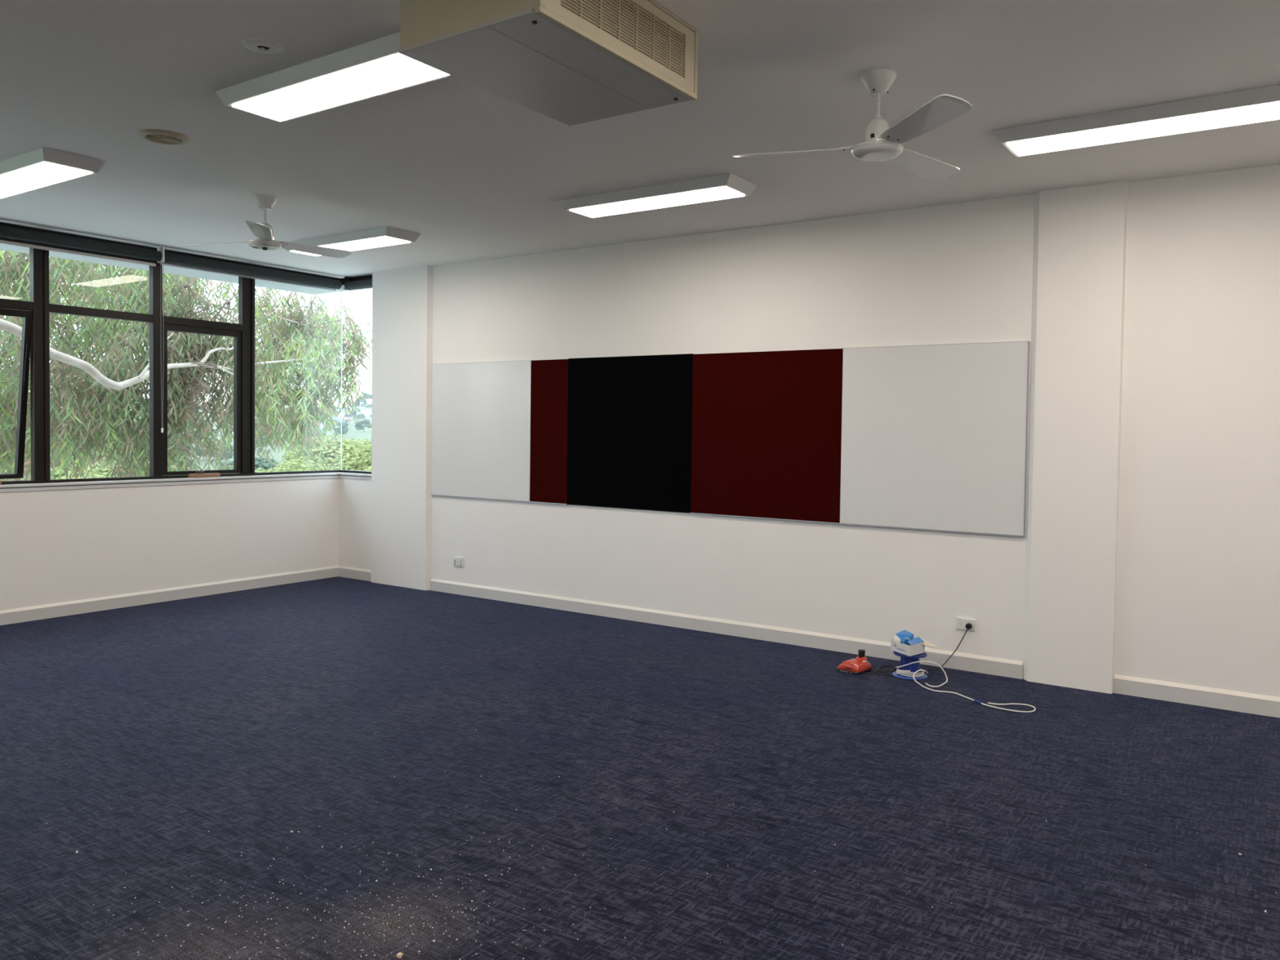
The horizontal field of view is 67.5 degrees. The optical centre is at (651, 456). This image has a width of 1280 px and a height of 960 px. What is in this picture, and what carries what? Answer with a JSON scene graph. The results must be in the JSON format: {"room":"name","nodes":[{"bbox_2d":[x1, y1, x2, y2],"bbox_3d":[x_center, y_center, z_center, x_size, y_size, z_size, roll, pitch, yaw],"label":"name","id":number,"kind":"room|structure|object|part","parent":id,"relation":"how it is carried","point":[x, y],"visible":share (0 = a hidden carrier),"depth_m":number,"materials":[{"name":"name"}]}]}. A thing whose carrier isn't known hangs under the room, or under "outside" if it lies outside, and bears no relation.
{"room":"classroom","nodes":[
{"label":"classroom","id":0,"kind":"room"},
{"bbox_2d":[0,477,338,610],"bbox_3d":[-5.555,0.763,6.210,0.130,1.025,8.400,2,2,34],"label":"wall","id":1,"kind":"structure","parent":0,"point":[56,546],"depth_m":8.11,"materials":[{"name":"paint"}]},
{"bbox_2d":[0,565,338,625],"bbox_3d":[-5.444,1.222,6.265,0.016,0.108,8.200,2,2,34],"label":"baseboard","id":2,"kind":"structure","parent":1,"relation":"attached to","point":[108,602],"depth_m":8.11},
{"bbox_2d":[0,222,342,484],"bbox_3d":[-5.504,-0.751,6.369,0.276,1.955,8.270,2,2,34],"label":"window","id":3,"kind":"structure","parent":1,"relation":"in","point":[35,340],"depth_m":8.12,"materials":[{"name":"brown metal"}]},
{"bbox_3d":[-5.045,-0.469,7.113,0.218,1.293,0.740,2,2,34],"label":"sash","id":4,"kind":"part","parent":3,"relation":"part of","materials":[{"name":"brown metal"}]},
{"bbox_3d":[-4.830,-0.520,7.377,0.135,0.703,0.012,2,2,34],"label":"stay arm","id":5,"kind":"part","parent":3,"relation":"part of","materials":[{"name":"brown metal"}]},
{"bbox_2d":[0,225,162,266],"bbox_3d":[-4.948,-1.653,6.812,0.100,0.164,2.948,2,2,34],"label":"roller blind","id":6,"kind":"object","parent":3,"relation":"attached to","point":[8,235],"visible":1,"depth_m":7.48,"materials":[{"name":"fabric"}]},
{"bbox_3d":[-4.979,-1.584,6.841,0.014,0.024,2.918,2,2,34],"label":"rail","id":7,"kind":"part","parent":6,"relation":"part of","materials":[{"name":"black metal"}]},
{"bbox_3d":[-5.453,-1.694,6.291,0.065,0.065,8.230,2,2,34],"label":"head rail","id":8,"kind":"part","parent":3,"relation":"part of","materials":[{"name":"brown metal"}]},
{"bbox_3d":[-5.478,0.217,6.346,0.065,0.022,8.230,2,2,34],"label":"rail","id":9,"kind":"part","parent":3,"relation":"part of","materials":[{"name":"brown metal"}]},
{"bbox_3d":[-3.994,-0.491,8.516,0.049,1.298,0.738,2,2,34],"label":"sash","id":10,"kind":"part","parent":3,"relation":"part of","materials":[{"name":"brown metal"}]},
{"bbox_2d":[156,246,342,432],"bbox_3d":[-3.625,-0.995,8.806,0.092,1.560,1.819,2,2,34],"label":"roller blind","id":11,"kind":"object","parent":3,"relation":"attached to","point":[167,259],"visible":0.96,"depth_m":8.63,"materials":[{"name":"fabric"}]},
{"bbox_3d":[-4.109,-0.929,8.054,0.003,1.400,0.028,2,2,34],"label":"chain","id":12,"kind":"part","parent":11,"relation":"part of","materials":[{"name":"grey"}]},
{"bbox_3d":[-3.641,-1.645,8.820,0.014,0.022,1.773,2,2,34],"label":"rail","id":13,"kind":"part","parent":11,"relation":"part of","materials":[{"name":"metal"}]},
{"bbox_2d":[0,471,371,492],"bbox_3d":[-5.225,0.262,6.182,0.680,0.052,8.340,2,2,34],"label":"window sill","id":14,"kind":"structure","parent":1,"relation":"attached to","point":[140,482],"depth_m":8.20,"materials":[{"name":"paint"}]},
{"bbox_2d":[370,265,433,590],"bbox_3d":[-2.366,-0.266,9.076,0.790,3.000,0.047,2,2,34],"label":"pier","id":15,"kind":"object","parent":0,"point":[402,396],"visible":1,"depth_m":9.03,"materials":[{"name":"paint"}]},
{"bbox_2d":[0,576,1279,959],"bbox_3d":[-1.060,1.545,3.259,10.920,0.250,8.520,2,2,34],"label":"floor","id":16,"kind":"structure","parent":0,"point":[136,734],"depth_m":3.94,"materials":[{"name":"carpet"}]},
{"bbox_2d":[395,952,403,958],"bbox_3d":[-0.723,1.434,2.756,0.015,0.009,0.018,1,2,19],"label":"chip","id":17,"kind":"object","parent":16,"relation":"on","point":[398,955],"visible":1,"depth_m":2.75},
{"bbox_2d":[45,733,1276,959],"bbox_3d":[-0.035,1.431,3.299,4.219,0.002,3.054,2,2,34],"label":"plaster dust","id":18,"kind":"object","parent":16,"relation":"on","point":[375,734],"visible":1,"depth_m":2.99,"materials":[{"name":"white"}]},
{"bbox_2d":[836,622,972,675],"bbox_3d":[1.620,1.217,6.109,0.864,0.310,0.238,1,2,0],"label":"charger","id":19,"kind":"object","parent":16,"relation":"on","point":[859,665],"visible":0.9,"depth_m":6.10,"materials":[{"name":"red plastic"}]},
{"bbox_3d":[1.698,1.235,6.141,0.621,0.272,0.187,0,2,-14],"label":"power cord","id":20,"kind":"part","parent":19,"relation":"part of","materials":[{"name":"black plastic"}]},
{"bbox_2d":[892,651,927,679],"bbox_3d":[1.623,1.304,6.010,0.214,0.142,0.214,2,2,34],"label":"cable reel","id":21,"kind":"object","parent":16,"relation":"on","point":[904,660],"visible":0.79,"depth_m":5.96,"materials":[{"name":"blue plastic"}]},
{"bbox_2d":[890,629,924,656],"bbox_3d":[1.621,1.172,6.055,0.162,0.118,0.232,0,2,-25],"label":"cardboard box","id":22,"kind":"object","parent":21,"relation":"on","point":[904,642],"visible":1,"depth_m":6.01,"materials":[{"name":"white cardboard"}]},
{"bbox_2d":[920,638,938,648],"bbox_3d":[1.726,1.178,6.024,0.091,0.031,0.150,0,2,-35],"label":"plastic offcut","id":23,"kind":"object","parent":22,"relation":"in","point":[926,643],"visible":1,"depth_m":6.01,"materials":[{"name":"white plastic"}]},
{"bbox_2d":[895,660,1035,712],"bbox_3d":[1.810,1.329,5.649,0.244,0.119,0.976,0,2,-31],"label":"cable","id":24,"kind":"object","parent":16,"relation":"on","point":[898,670],"visible":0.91,"depth_m":5.77,"materials":[{"name":"white plastic"}]},
{"bbox_2d":[0,0,1279,278],"bbox_3d":[-1.007,-1.702,3.128,10.860,0.250,8.470,2,2,34],"label":"ceiling","id":25,"kind":"structure","parent":0,"point":[480,174],"depth_m":4.63,"materials":[{"name":"paint"}]},
{"bbox_2d":[0,147,105,199],"bbox_3d":[-3.720,-1.653,5.664,1.280,0.065,0.330,2,2,34],"label":"ceiling light","id":26,"kind":"object","parent":25,"relation":"attached to","point":[42,167],"visible":1,"depth_m":5.42,"materials":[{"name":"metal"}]},
{"bbox_2d":[0,162,92,198],"bbox_3d":[-3.721,-1.625,5.665,1.156,0.009,0.242,2,2,34],"label":"diffuser","id":27,"kind":"object","parent":26,"relation":"attached to","point":[30,176],"depth_m":5.52,"materials":[{"name":"white plastic"}]},
{"bbox_2d":[137,128,191,145],"bbox_3d":[-2.510,-1.640,4.939,0.248,0.018,0.248,2,2,34],"label":"ceiling vent","id":28,"kind":"object","parent":25,"relation":"in","point":[156,135],"visible":1,"depth_m":4.91,"materials":[{"name":"beige plastic"}]},
{"bbox_2d":[241,37,284,53],"bbox_3d":[-1.512,-1.589,3.737,0.156,0.024,0.156,2,2,34],"label":"smoke detector","id":29,"kind":"object","parent":25,"relation":"in","point":[253,44],"visible":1,"depth_m":3.72,"materials":[{"name":"white plastic"}]},
{"bbox_2d":[180,194,352,257],"bbox_3d":[-2.495,-1.518,6.343,1.075,0.342,1.012,2,2,34],"label":"ceiling fan","id":30,"kind":"object","parent":25,"relation":"hanging from","point":[264,233],"visible":1,"depth_m":6.23,"materials":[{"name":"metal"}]},
{"bbox_3d":[-2.865,-1.404,6.320,0.501,0.036,0.139,1,2,12],"label":"blade","id":31,"kind":"part","parent":30,"relation":"part of","materials":[{"name":"plastic"}]},
{"bbox_3d":[-2.407,-1.386,5.908,0.139,0.036,0.501,0,2,-18],"label":"blade","id":32,"kind":"part","parent":30,"relation":"part of","materials":[{"name":"plastic"}]},
{"bbox_3d":[-2.515,-1.558,6.242,0.019,0.118,0.019,2,2,34],"label":"rod","id":33,"kind":"part","parent":30,"relation":"part of","materials":[{"name":"metal"}]},
{"bbox_3d":[-2.279,-1.402,6.510,0.139,0.036,0.501,2,2,42],"label":"blade","id":34,"kind":"part","parent":30,"relation":"part of","materials":[{"name":"plastic"}]},
{"bbox_2d":[214,31,451,122],"bbox_3d":[-1.318,-1.575,4.041,1.280,0.065,0.330,2,2,34],"label":"ceiling light","id":35,"kind":"object","parent":25,"relation":"attached to","point":[375,68],"visible":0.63,"depth_m":3.97,"materials":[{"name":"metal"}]},
{"bbox_2d":[231,53,449,121],"bbox_3d":[-1.318,-1.547,4.042,1.156,0.009,0.242,2,2,34],"label":"diffuser","id":36,"kind":"object","parent":35,"relation":"attached to","point":[392,73],"depth_m":4.01,"materials":[{"name":"white plastic"}]},
{"bbox_2d":[285,226,420,256],"bbox_3d":[-2.399,-1.692,7.601,1.280,0.065,0.330,2,2,34],"label":"ceiling light","id":37,"kind":"object","parent":25,"relation":"attached to","point":[383,236],"visible":0.86,"depth_m":7.38,"materials":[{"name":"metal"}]},
{"bbox_2d":[290,236,410,256],"bbox_3d":[-2.399,-1.664,7.601,1.156,0.009,0.242,2,2,34],"label":"diffuser","id":38,"kind":"object","parent":37,"relation":"attached to","point":[353,243],"depth_m":7.45,"materials":[{"name":"white plastic"}]},
{"bbox_2d":[399,0,697,125],"bbox_3d":[-0.328,-1.446,3.347,0.606,0.256,0.890,2,2,34],"label":"air conditioner","id":39,"kind":"object","parent":25,"relation":"attached to","point":[568,62],"visible":1,"depth_m":3.21,"materials":[{"name":"beige metal"}]},
{"bbox_3d":[-0.336,-1.456,3.354,0.583,0.238,0.887,2,2,34],"label":"casing","id":40,"kind":"part","parent":39,"relation":"part of","materials":[{"name":"beige metal"}]},
{"bbox_3d":[-0.416,-1.333,3.410,0.394,0.012,0.887,2,2,34],"label":"panel","id":41,"kind":"part","parent":39,"relation":"part of","materials":[{"name":"white metal"}]},
{"bbox_3d":[-0.174,-1.326,3.247,0.184,0.012,0.887,2,2,34],"label":"panel","id":42,"kind":"part","parent":39,"relation":"part of","materials":[{"name":"white metal"}]},
{"bbox_2d":[545,0,694,92],"bbox_3d":[-0.085,-1.446,3.190,0.020,0.218,0.843,2,2,34],"label":"grille","id":43,"kind":"object","parent":39,"relation":"attached to","point":[643,33],"depth_m":3.25,"materials":[{"name":"beige metal"}]},
{"bbox_2d":[558,173,757,217],"bbox_3d":[0.018,-1.614,5.999,1.280,0.065,0.330,2,2,34],"label":"ceiling light","id":44,"kind":"object","parent":25,"relation":"attached to","point":[725,186],"visible":1,"depth_m":5.87,"materials":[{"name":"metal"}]},
{"bbox_2d":[569,186,744,217],"bbox_3d":[0.017,-1.586,6.000,1.156,0.009,0.242,2,2,34],"label":"diffuser","id":45,"kind":"object","parent":44,"relation":"attached to","point":[700,194],"depth_m":5.94,"materials":[{"name":"white plastic"}]},
{"bbox_2d":[732,68,972,180],"bbox_3d":[0.941,-1.411,4.064,1.066,0.335,1.030,2,2,34],"label":"ceiling fan","id":46,"kind":"object","parent":25,"relation":"hanging from","point":[882,142],"visible":1,"depth_m":3.92,"materials":[{"name":"metal"}]},
{"bbox_3d":[0.593,-1.287,4.063,0.501,0.036,0.139,1,2,15],"label":"blade","id":47,"kind":"part","parent":46,"relation":"part of","materials":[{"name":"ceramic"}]},
{"bbox_3d":[0.939,-1.444,3.966,0.019,0.125,0.019,2,2,34],"label":"rod","id":48,"kind":"part","parent":46,"relation":"part of","materials":[{"name":"metal"}]},
{"bbox_3d":[1.188,-1.284,4.222,0.501,0.036,0.139,-1,2,-45],"label":"blade","id":49,"kind":"part","parent":46,"relation":"part of","materials":[{"name":"plastic"}]},
{"bbox_3d":[1.028,-1.269,3.628,0.139,0.036,0.501,0,2,-15],"label":"blade","id":50,"kind":"part","parent":46,"relation":"part of","materials":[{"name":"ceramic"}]},
{"bbox_2d":[991,84,1279,156],"bbox_3d":[2.280,-1.540,4.447,1.280,0.065,0.330,2,2,34],"label":"ceiling light","id":51,"kind":"object","parent":25,"relation":"attached to","point":[1260,104],"visible":1,"depth_m":4.37,"materials":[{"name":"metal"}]},
{"bbox_2d":[338,164,1279,697],"bbox_3d":[1.319,-0.149,6.700,10.920,3.000,0.140,2,2,34],"label":"wall","id":52,"kind":"structure","parent":0,"point":[1197,603],"depth_m":6.30,"materials":[{"name":"paint"}]},
{"bbox_2d":[0,243,372,294],"bbox_3d":[-1.394,-1.587,3.302,11.290,0.200,8.920,2,2,34],"label":"eave","id":53,"kind":"object","parent":52,"relation":"attached to","point":[166,269],"visible":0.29,"depth_m":8.78,"materials":[{"name":"paint"}]},
{"bbox_2d":[337,565,371,581],"bbox_3d":[-2.925,1.162,9.501,0.534,0.108,0.016,2,2,34],"label":"baseboard","id":54,"kind":"structure","parent":52,"relation":"attached to","point":[343,571],"depth_m":9.50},
{"bbox_2d":[340,275,372,474],"bbox_3d":[-2.887,-0.934,9.565,0.655,2.205,0.078,2,2,34],"label":"window","id":55,"kind":"structure","parent":52,"relation":"in","point":[367,277],"depth_m":9.54,"materials":[{"name":"brown metal"}]},
{"bbox_3d":[-2.887,0.157,9.577,0.610,0.022,0.063,2,2,34],"label":"rail","id":56,"kind":"part","parent":55,"relation":"part of","materials":[{"name":"brown metal"}]},
{"bbox_3d":[-2.862,-1.753,9.522,0.610,0.065,0.063,2,2,34],"label":"head rail","id":57,"kind":"part","parent":55,"relation":"part of","materials":[{"name":"brown metal"}]},
{"bbox_2d":[344,276,372,290],"bbox_3d":[-2.842,-1.719,9.434,0.466,0.128,0.078,2,2,34],"label":"roller blind","id":58,"kind":"object","parent":55,"relation":"attached to","point":[366,283],"visible":0.69,"depth_m":9.45,"materials":[{"name":"fabric"}]},
{"bbox_3d":[-2.820,-1.663,9.454,0.450,0.016,0.014,2,2,34],"label":"rail","id":59,"kind":"part","parent":58,"relation":"part of","materials":[{"name":"metal"}]},
{"bbox_2d":[453,556,463,566],"bbox_3d":[-1.748,0.958,8.702,0.122,0.081,0.014,2,2,34],"label":"power outlet","id":60,"kind":"object","parent":52,"relation":"attached to","point":[458,562],"visible":1,"depth_m":8.70,"materials":[{"name":"white plastic"}]},
{"bbox_2d":[431,360,531,502],"bbox_3d":[-1.528,-0.230,8.528,1.198,1.217,0.016,2,2,34],"label":"whiteboard","id":61,"kind":"object","parent":52,"relation":"attached to","point":[481,411],"visible":1,"depth_m":8.50,"materials":[{"name":"ceramic"}]},
{"bbox_3d":[-1.536,0.373,8.545,1.198,0.010,0.016,2,2,34],"label":"trim","id":62,"kind":"part","parent":61,"relation":"part of","materials":[{"name":"metal"}]},
{"bbox_3d":[-1.519,-0.837,8.511,1.198,0.004,0.014,2,2,34],"label":"trim","id":63,"kind":"part","parent":61,"relation":"part of","materials":[{"name":"metal"}]},
{"bbox_2d":[528,359,568,505],"bbox_3d":[-0.861,-0.207,8.078,0.409,1.213,0.016,2,2,34],"label":"pinboard","id":64,"kind":"object","parent":52,"relation":"attached to","point":[548,378],"visible":1,"depth_m":8.07,"materials":[{"name":"red fabric"}]},
{"bbox_3d":[-0.869,0.394,8.095,0.409,0.010,0.016,2,2,34],"label":"trim","id":65,"kind":"part","parent":64,"relation":"part of","materials":[{"name":"metal"}]},
{"bbox_2d":[566,353,693,512],"bbox_3d":[-0.191,-0.190,7.625,1.206,1.211,0.016,2,2,34],"label":"pinboard","id":66,"kind":"object","parent":52,"relation":"attached to","point":[629,418],"visible":1,"depth_m":7.59,"materials":[{"name":"black fabric"}]},
{"bbox_2d":[430,578,1022,679],"bbox_3d":[0.132,1.261,7.436,5.265,0.108,0.016,2,2,34],"label":"baseboard","id":67,"kind":"structure","parent":52,"relation":"attached to","point":[961,661],"depth_m":7.09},
{"bbox_2d":[689,348,843,524],"bbox_3d":[0.811,-0.152,6.949,1.210,1.213,0.016,2,2,34],"label":"pinboard","id":68,"kind":"object","parent":52,"relation":"attached to","point":[766,426],"visible":1,"depth_m":6.92,"materials":[{"name":"red fabric"}]},
{"bbox_3d":[0.803,0.449,6.966,1.210,0.010,0.016,2,2,34],"label":"trim","id":69,"kind":"part","parent":68,"relation":"part of","materials":[{"name":"metal"}]},
{"bbox_2d":[839,340,1030,537],"bbox_3d":[1.820,-0.122,6.267,1.222,1.217,0.016,2,2,34],"label":"whiteboard","id":70,"kind":"object","parent":52,"relation":"attached to","point":[935,437],"visible":1,"depth_m":6.24,"materials":[{"name":"ceramic"}]},
{"bbox_3d":[1.809,0.481,6.287,1.215,0.010,0.016,2,2,34],"label":"trim","id":71,"kind":"part","parent":70,"relation":"part of","materials":[{"name":"metal"}]},
{"bbox_3d":[1.825,-0.728,6.253,1.215,0.004,0.014,2,2,34],"label":"trim","id":72,"kind":"part","parent":70,"relation":"part of","materials":[{"name":"metal"}]},
{"bbox_3d":[2.323,-0.103,5.928,0.007,1.213,0.016,2,2,34],"label":"trim","id":73,"kind":"part","parent":70,"relation":"part of","materials":[{"name":"metal"}]},
{"bbox_2d":[955,617,976,631],"bbox_3d":[2.023,1.078,6.155,0.122,0.076,0.014,2,2,34],"label":"power outlet","id":74,"kind":"object","parent":52,"relation":"attached to","point":[961,622],"visible":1,"depth_m":6.16,"materials":[{"name":"white plastic"}]},
{"bbox_2d":[1113,674,1279,717],"bbox_3d":[4.177,1.392,4.705,3.468,0.108,0.016,2,2,34],"label":"baseboard","id":75,"kind":"structure","parent":52,"relation":"attached to","point":[1243,702],"depth_m":5.42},
{"bbox_2d":[1022,181,1127,693],"bbox_3d":[2.537,-0.106,5.765,0.517,3.000,0.047,2,2,34],"label":"pier","id":76,"kind":"object","parent":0,"point":[1080,233],"visible":1,"depth_m":5.74,"materials":[{"name":"paint"}]},
{"label":"outside","id":77,"kind":"structure","parent":0,"visible":0},
{"bbox_2d":[0,409,371,471],"bbox_3d":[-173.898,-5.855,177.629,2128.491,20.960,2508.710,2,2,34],"label":"ground","id":78,"kind":"structure","parent":77,"point":[352,433],"depth_m":306.82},
{"bbox_2d":[0,458,144,479],"bbox_3d":[-15.972,3.455,25.136,5.222,6.956,5.995,2,2,44],"label":"bushy tree","id":79,"kind":"object","parent":78,"relation":"on","point":[100,473],"visible":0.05,"depth_m":25.20,"materials":[{"name":"green plant"}]},
{"bbox_2d":[13,446,179,471],"bbox_3d":[-31.917,3.432,53.188,9.992,8.567,8.702,1,2,-3],"label":"bushy tree","id":80,"kind":"object","parent":78,"relation":"on","point":[104,446],"visible":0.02,"depth_m":52.28,"materials":[{"name":"green plant"}]},
{"bbox_2d":[96,453,183,472],"bbox_3d":[-19.433,3.596,38.035,6.150,7.364,6.357,2,2,34],"label":"bushy tree","id":81,"kind":"object","parent":78,"relation":"on","point":[174,469],"visible":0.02,"depth_m":36.69,"materials":[{"name":"green plant"}]},
{"bbox_2d":[171,448,196,471],"bbox_3d":[-92.090,0.980,185.070,8.449,6.403,8.385,2,2,34],"label":"bushy tree","id":82,"kind":"object","parent":78,"relation":"on","point":[187,462],"visible":0.06,"depth_m":186.28,"materials":[{"name":"green plant"}]},
{"bbox_2d":[0,249,372,480],"bbox_3d":[-8.090,0.854,10.211,5.187,12.968,11.316,2,2,34],"label":"tree","id":83,"kind":"object","parent":78,"relation":"on","point":[91,411],"visible":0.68,"depth_m":10.87,"materials":[{"name":"green plant"}]},
{"bbox_2d":[193,441,215,460],"bbox_3d":[-102.124,-1.332,219.852,5.430,4.557,5.657,2,2,34],"label":"bushy tree","id":84,"kind":"object","parent":78,"relation":"on","point":[197,454],"visible":0.23,"depth_m":219.09,"materials":[{"name":"green plant"}]},
{"bbox_2d":[206,443,233,460],"bbox_3d":[-96.725,-0.765,215.395,6.361,4.564,5.777,2,2,34],"label":"bushy tree","id":85,"kind":"object","parent":78,"relation":"on","point":[231,455],"visible":0.31,"depth_m":215.22,"materials":[{"name":"green plant"}]},
{"bbox_2d":[217,460,233,470],"bbox_3d":[-66.901,2.986,153.180,6.252,4.720,6.701,2,2,34],"label":"bushy tree","id":86,"kind":"object","parent":78,"relation":"on","point":[230,463],"visible":0.09,"depth_m":153.12,"materials":[{"name":"green plant"}]},
{"bbox_2d":[254,436,266,448],"bbox_3d":[-104.237,-3.301,253.244,6.033,4.608,6.348,2,2,34],"label":"bushy tree","id":87,"kind":"object","parent":78,"relation":"on","point":[255,437],"visible":0.11,"depth_m":253.31,"materials":[{"name":"green plant"}]},
{"bbox_2d":[254,455,279,472],"bbox_3d":[-44.542,3.604,105.836,9.765,7.322,9.511,2,2,34],"label":"bushy tree","id":88,"kind":"object","parent":78,"relation":"on","point":[260,463],"visible":0.06,"depth_m":106.24,"materials":[{"name":"green plant"}]},
{"bbox_2d":[222,458,327,472],"bbox_3d":[-15.928,3.667,39.822,6.104,7.145,6.451,2,2,25],"label":"bushy tree","id":89,"kind":"object","parent":78,"relation":"on","point":[283,468],"visible":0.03,"depth_m":39.30,"materials":[{"name":"green plant"}]},
{"bbox_2d":[271,456,346,471],"bbox_3d":[-16.149,3.686,47.397,6.854,7.359,6.486,-1,2,-41],"label":"bushy tree","id":90,"kind":"object","parent":78,"relation":"on","point":[296,457],"visible":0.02,"depth_m":47.68,"materials":[{"name":"green plant"}]},
{"bbox_2d":[269,434,364,471],"bbox_3d":[-19.442,3.102,52.016,9.872,8.708,9.160,1,2,10],"label":"bushy tree","id":91,"kind":"object","parent":78,"relation":"on","point":[330,455],"visible":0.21,"depth_m":50.63,"materials":[{"name":"green plant"}]},
{"bbox_2d":[281,436,371,466],"bbox_3d":[-18.291,3.183,58.250,7.310,8.755,8.394,-1,2,-41],"label":"bushy tree","id":92,"kind":"object","parent":78,"relation":"on","point":[361,442],"visible":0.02,"depth_m":57.34,"materials":[{"name":"green plant"}]},
{"bbox_2d":[318,414,346,427],"bbox_3d":[-133.838,-13.702,397.814,16.724,7.720,17.476,2,2,34],"label":"house","id":93,"kind":"structure","parent":78,"relation":"on","point":[339,419],"depth_m":394.93,"materials":[{"name":"stone"}]},
{"bbox_2d":[293,443,371,471],"bbox_3d":[-10.852,3.051,37.276,7.297,8.132,6.771,1,2,1],"label":"bushy tree","id":94,"kind":"object","parent":78,"relation":"on","point":[364,462],"visible":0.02,"depth_m":37.94,"materials":[{"name":"green plant"}]},
{"bbox_2d":[322,419,349,435],"bbox_3d":[-108.047,-9.695,328.315,7.788,6.231,8.625,2,2,34],"label":"bushy tree","id":95,"kind":"object","parent":78,"relation":"on","point":[344,428],"visible":0.74,"depth_m":327.37,"materials":[{"name":"green plant"}]},
{"bbox_2d":[337,415,350,425],"bbox_3d":[-138.049,-14.764,424.059,12.737,6.960,13.086,2,2,34],"label":"house","id":96,"kind":"structure","parent":78,"relation":"on","point":[348,420],"depth_m":421.95,"materials":[{"name":"white"}]},
{"bbox_2d":[329,449,370,471],"bbox_3d":[-11.325,3.207,43.989,6.854,8.081,6.486,1,2,10],"label":"bushy tree","id":97,"kind":"object","parent":78,"relation":"on","point":[348,465],"visible":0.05,"depth_m":42.22,"materials":[{"name":"green plant"}]},
{"bbox_2d":[335,406,371,418],"bbox_3d":[-164.483,-22.966,531.095,36.078,8.400,40.396,2,2,34],"label":"house","id":98,"kind":"structure","parent":78,"relation":"on","point":[366,411],"depth_m":526.41,"materials":[{"name":"white"}]},
{"bbox_2d":[349,408,364,420],"bbox_3d":[-151.636,-21.637,496.910,8.584,6.709,7.549,2,2,34],"label":"bushy tree","id":99,"kind":"object","parent":78,"relation":"on","point":[354,412],"visible":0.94,"depth_m":495.36,"materials":[{"name":"green plant"}]},
{"bbox_2d":[348,391,371,407],"bbox_3d":[-184.432,-33.867,612.434,16.805,15.037,17.723,2,2,34],"label":"bushy tree","id":100,"kind":"object","parent":78,"relation":"on","point":[368,396],"visible":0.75,"depth_m":608.41,"materials":[{"name":"green plant"}]},
{"bbox_2d":[354,419,371,431],"bbox_3d":[-108.830,-11.639,363.198,6.399,4.976,6.734,2,2,34],"label":"bushy tree","id":101,"kind":"object","parent":78,"relation":"on","point":[358,426],"visible":0.97,"depth_m":362.77,"materials":[{"name":"green plant"}]}
]}

